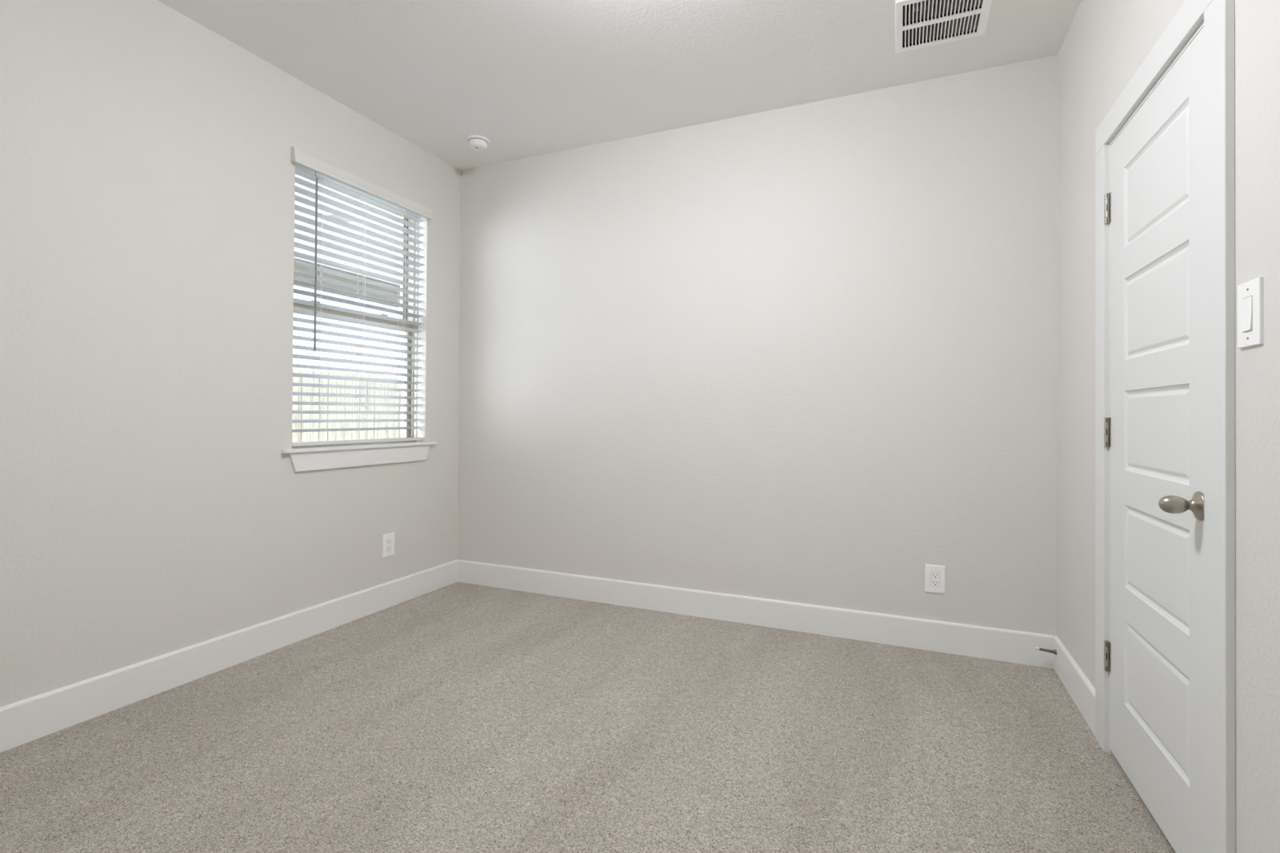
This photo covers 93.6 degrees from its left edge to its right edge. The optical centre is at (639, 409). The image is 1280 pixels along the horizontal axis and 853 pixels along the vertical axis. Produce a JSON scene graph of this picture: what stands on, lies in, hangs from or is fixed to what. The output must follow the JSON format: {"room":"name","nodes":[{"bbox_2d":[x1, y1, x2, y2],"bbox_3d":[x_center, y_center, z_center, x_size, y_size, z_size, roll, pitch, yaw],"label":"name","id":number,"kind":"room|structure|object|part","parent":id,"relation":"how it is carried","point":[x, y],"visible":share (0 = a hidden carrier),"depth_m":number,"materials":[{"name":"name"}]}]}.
{"room":"empty bedroom","nodes":[
{"label":"empty bedroom","id":0,"kind":"room"},
{"bbox_2d":[0,0,461,706],"bbox_3d":[-2.016,-0.225,2.389,0.200,2.990,3.820,0,0,23],"label":"wall","id":1,"kind":"structure","parent":0,"point":[152,505],"depth_m":2.40,"materials":[{"name":"white paint"}]},
{"bbox_2d":[0,559,457,752],"bbox_3d":[-1.927,1.049,2.336,0.014,0.143,3.620,0,0,23],"label":"baseboard","id":2,"kind":"structure","parent":1,"relation":"attached to","point":[23,722],"depth_m":2.48,"materials":[{"name":"white paint"}]},
{"bbox_2d":[280,166,437,471],"bbox_3d":[-1.576,-0.480,3.365,0.230,1.569,1.020,0,0,23],"label":"window","id":3,"kind":"structure","parent":1,"relation":"in","point":[332,456],"depth_m":3.46,"materials":[{"name":"beige plastic"}]},
{"bbox_3d":[-1.664,-0.880,3.397,0.028,0.757,0.880,0,0,23],"label":"sash","id":4,"kind":"part","parent":3,"relation":"part of","materials":[{"name":"beige plastic"}]},
{"bbox_3d":[-1.629,-0.186,3.375,0.030,0.747,0.880,0,0,23],"label":"sash","id":5,"kind":"part","parent":3,"relation":"part of","materials":[{"name":"glass"}]},
{"bbox_3d":[-1.625,-0.536,3.377,0.131,1.457,0.890,0,0,23],"label":"frame","id":6,"kind":"part","parent":3,"relation":"part of","materials":[{"name":"beige plastic"}]},
{"bbox_3d":[-1.521,0.202,3.334,0.099,0.018,1.020,0,0,23],"label":"sill","id":7,"kind":"part","parent":3,"relation":"part of","materials":[{"name":"white paint"}]},
{"bbox_2d":[290,146,432,447],"bbox_3d":[-1.519,-0.539,3.324,0.101,1.454,0.924,0,0,23],"label":"window blind","id":8,"kind":"object","parent":3,"relation":"attached to","point":[341,178],"visible":0.91,"depth_m":3.27,"materials":[{"name":"white plastic"}]},
{"bbox_3d":[-1.646,-0.520,3.084,0.058,1.372,0.014,0,0,23],"label":"ladder cord","id":9,"kind":"part","parent":8,"relation":"part of","materials":[{"name":"white fabric"}]},
{"bbox_3d":[-1.541,0.175,3.332,0.050,0.025,0.870,0,0,23],"label":"rail","id":10,"kind":"part","parent":8,"relation":"part of","materials":[{"name":"white plastic"}]},
{"bbox_3d":[-1.529,-1.230,3.342,0.056,0.055,0.877,0,0,23],"label":"head rail","id":11,"kind":"part","parent":8,"relation":"part of","materials":[{"name":"white"}]},
{"bbox_3d":[-1.539,-0.517,3.331,0.058,1.372,0.014,0,0,23],"label":"ladder cord","id":12,"kind":"part","parent":8,"relation":"part of","materials":[{"name":"white fabric"}]},
{"bbox_3d":[-1.424,-0.515,3.598,0.058,1.372,0.014,0,0,23],"label":"ladder cord","id":13,"kind":"part","parent":8,"relation":"part of","materials":[{"name":"white fabric"}]},
{"bbox_2d":[382,532,394,558],"bbox_3d":[-1.445,0.777,3.459,0.007,0.132,0.085,0,0,23],"label":"wall outlet","id":14,"kind":"object","parent":1,"relation":"attached to","point":[388,550],"visible":1,"depth_m":3.45,"materials":[{"name":"white plastic"}]},
{"bbox_2d":[0,582,1175,852],"bbox_3d":[0.014,1.186,1.497,4.243,0.120,3.620,0,0,23],"label":"floor","id":15,"kind":"structure","parent":0,"point":[457,717],"depth_m":1.98,"materials":[{"name":"beige carpet"}]},
{"bbox_2d":[157,0,1081,170],"bbox_3d":[-0.381,-1.665,1.698,3.343,0.100,3.620,0,0,23],"label":"ceiling","id":16,"kind":"structure","parent":0,"point":[529,77],"depth_m":2.72,"materials":[{"name":"white paint"}]},
{"bbox_2d":[466,135,489,151],"bbox_3d":[-0.965,-1.580,3.582,0.140,0.048,0.140,0,0,23],"label":"smoke detector","id":17,"kind":"object","parent":16,"relation":"attached to","point":[477,143],"visible":1,"depth_m":3.54,"materials":[{"name":"white plastic"}]},
{"bbox_2d":[894,0,992,53],"bbox_3d":[1.230,-1.704,2.450,0.350,0.228,0.362,0,0,23],"label":"ceiling vent","id":18,"kind":"object","parent":16,"relation":"in","point":[919,24],"visible":1,"depth_m":2.49,"materials":[{"name":"white metal"}]},
{"bbox_3d":[1.127,-1.621,2.423,0.047,0.016,0.068,0,0,23],"label":"damper lever","id":19,"kind":"part","parent":18,"relation":"part of","materials":[{"name":"metal"}]},
{"bbox_2d":[457,54,1057,635],"bbox_3d":[0.403,-0.201,3.370,3.463,2.990,0.100,0,0,23],"label":"wall","id":20,"kind":"structure","parent":0,"point":[806,353],"depth_m":3.16,"materials":[{"name":"white paint"}]},
{"bbox_2d":[457,560,1053,668],"bbox_3d":[0.317,1.071,3.331,3.315,0.143,0.014,0,0,23],"label":"baseboard","id":21,"kind":"structure","parent":20,"relation":"attached to","point":[956,638],"depth_m":3.14,"materials":[{"name":"white paint"}]},
{"bbox_2d":[1035,647,1057,654],"bbox_3d":[1.782,1.058,2.642,0.080,0.022,0.021,0,0,23],"label":"door stop","id":22,"kind":"object","parent":21,"relation":"attached to","point":[1054,651],"visible":1,"depth_m":2.63,"materials":[{"name":"grey metal"}]},
{"bbox_2d":[925,564,945,594],"bbox_3d":[1.407,0.806,2.867,0.085,0.132,0.007,0,0,23],"label":"wall outlet","id":23,"kind":"object","parent":20,"relation":"attached to","point":[935,574],"visible":1,"depth_m":2.86,"materials":[{"name":"white plastic"}]},
{"bbox_2d":[1057,0,1279,852],"bbox_3d":[1.177,-0.215,0.955,0.115,2.990,3.720,0,0,23],"label":"wall","id":24,"kind":"structure","parent":0,"point":[1105,42],"depth_m":1.24,"materials":[{"name":"white paint"}]},
{"bbox_2d":[1053,635,1095,736],"bbox_3d":[1.130,1.058,1.016,0.014,0.143,3.620,0,0,23],"label":"baseboard","id":25,"kind":"structure","parent":24,"relation":"attached to","point":[1080,689],"depth_m":2.34,"materials":[{"name":"white paint"}]},
{"bbox_2d":[1104,26,1204,852],"bbox_3d":[1.405,0.117,1.688,0.112,1.999,0.714,0,0,23],"label":"door","id":26,"kind":"structure","parent":24,"relation":"in","point":[1154,203],"depth_m":1.60,"materials":[{"name":"white paint"}]},
{"bbox_3d":[1.293,0.223,1.401,0.018,0.067,0.067,0,0,23],"label":"knob","id":27,"kind":"part","parent":26,"relation":"part of","materials":[{"name":"silver metal"}]},
{"bbox_2d":[1095,0,1235,852],"bbox_3d":[1.471,0.076,1.657,0.132,2.122,0.915,0,0,23],"label":"door frame","id":28,"kind":"structure","parent":24,"relation":"attached to","point":[1216,16],"depth_m":1.31,"materials":[{"name":"white paint"}]},
{"bbox_2d":[1237,276,1263,348],"bbox_3d":[1.216,-0.192,1.202,0.010,0.130,0.084,0,0,23],"label":"light switch","id":29,"kind":"object","parent":24,"relation":"attached to","point":[1251,293],"visible":1,"depth_m":1.19,"materials":[{"name":"white plastic"}]},
{"label":"outside","id":30,"kind":"structure","parent":0,"visible":0},
{"bbox_3d":[-17.687,1.449,16.559,39.800,0.280,70.000,0,0,23],"label":"ground","id":31,"kind":"structure","parent":30,"visible":0},
{"bbox_2d":[292,368,400,448],"bbox_3d":[-4.265,0.387,9.683,0.151,1.912,10.200,0,0,23],"label":"fence","id":32,"kind":"object","parent":31,"relation":"on","point":[389,433],"visible":0.16,"depth_m":9.05,"materials":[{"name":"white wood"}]},
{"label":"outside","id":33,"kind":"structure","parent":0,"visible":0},
{"bbox_2d":[293,174,400,285],"bbox_3d":[-2.476,-1.662,5.664,3.250,0.110,3.700,0,0,23],"label":"ceiling","id":34,"kind":"structure","parent":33,"point":[296,240],"depth_m":5.60,"materials":[{"name":"white"}]},
{"bbox_2d":[324,213,354,222],"bbox_3d":[-2.550,-1.607,5.053,0.180,0.010,0.220,0,0,23],"label":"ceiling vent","id":35,"kind":"object","parent":34,"relation":"in","point":[331,215],"visible":0.4,"depth_m":5.02,"materials":[{"name":"white"}]},
{"bbox_2d":[293,257,399,307],"bbox_3d":[-3.781,-1.479,6.226,0.110,0.265,3.700,0,0,23],"label":"beam","id":36,"kind":"structure","parent":34,"relation":"attached to","point":[295,268],"depth_m":6.96,"materials":[{"name":"grey"}]}
]}

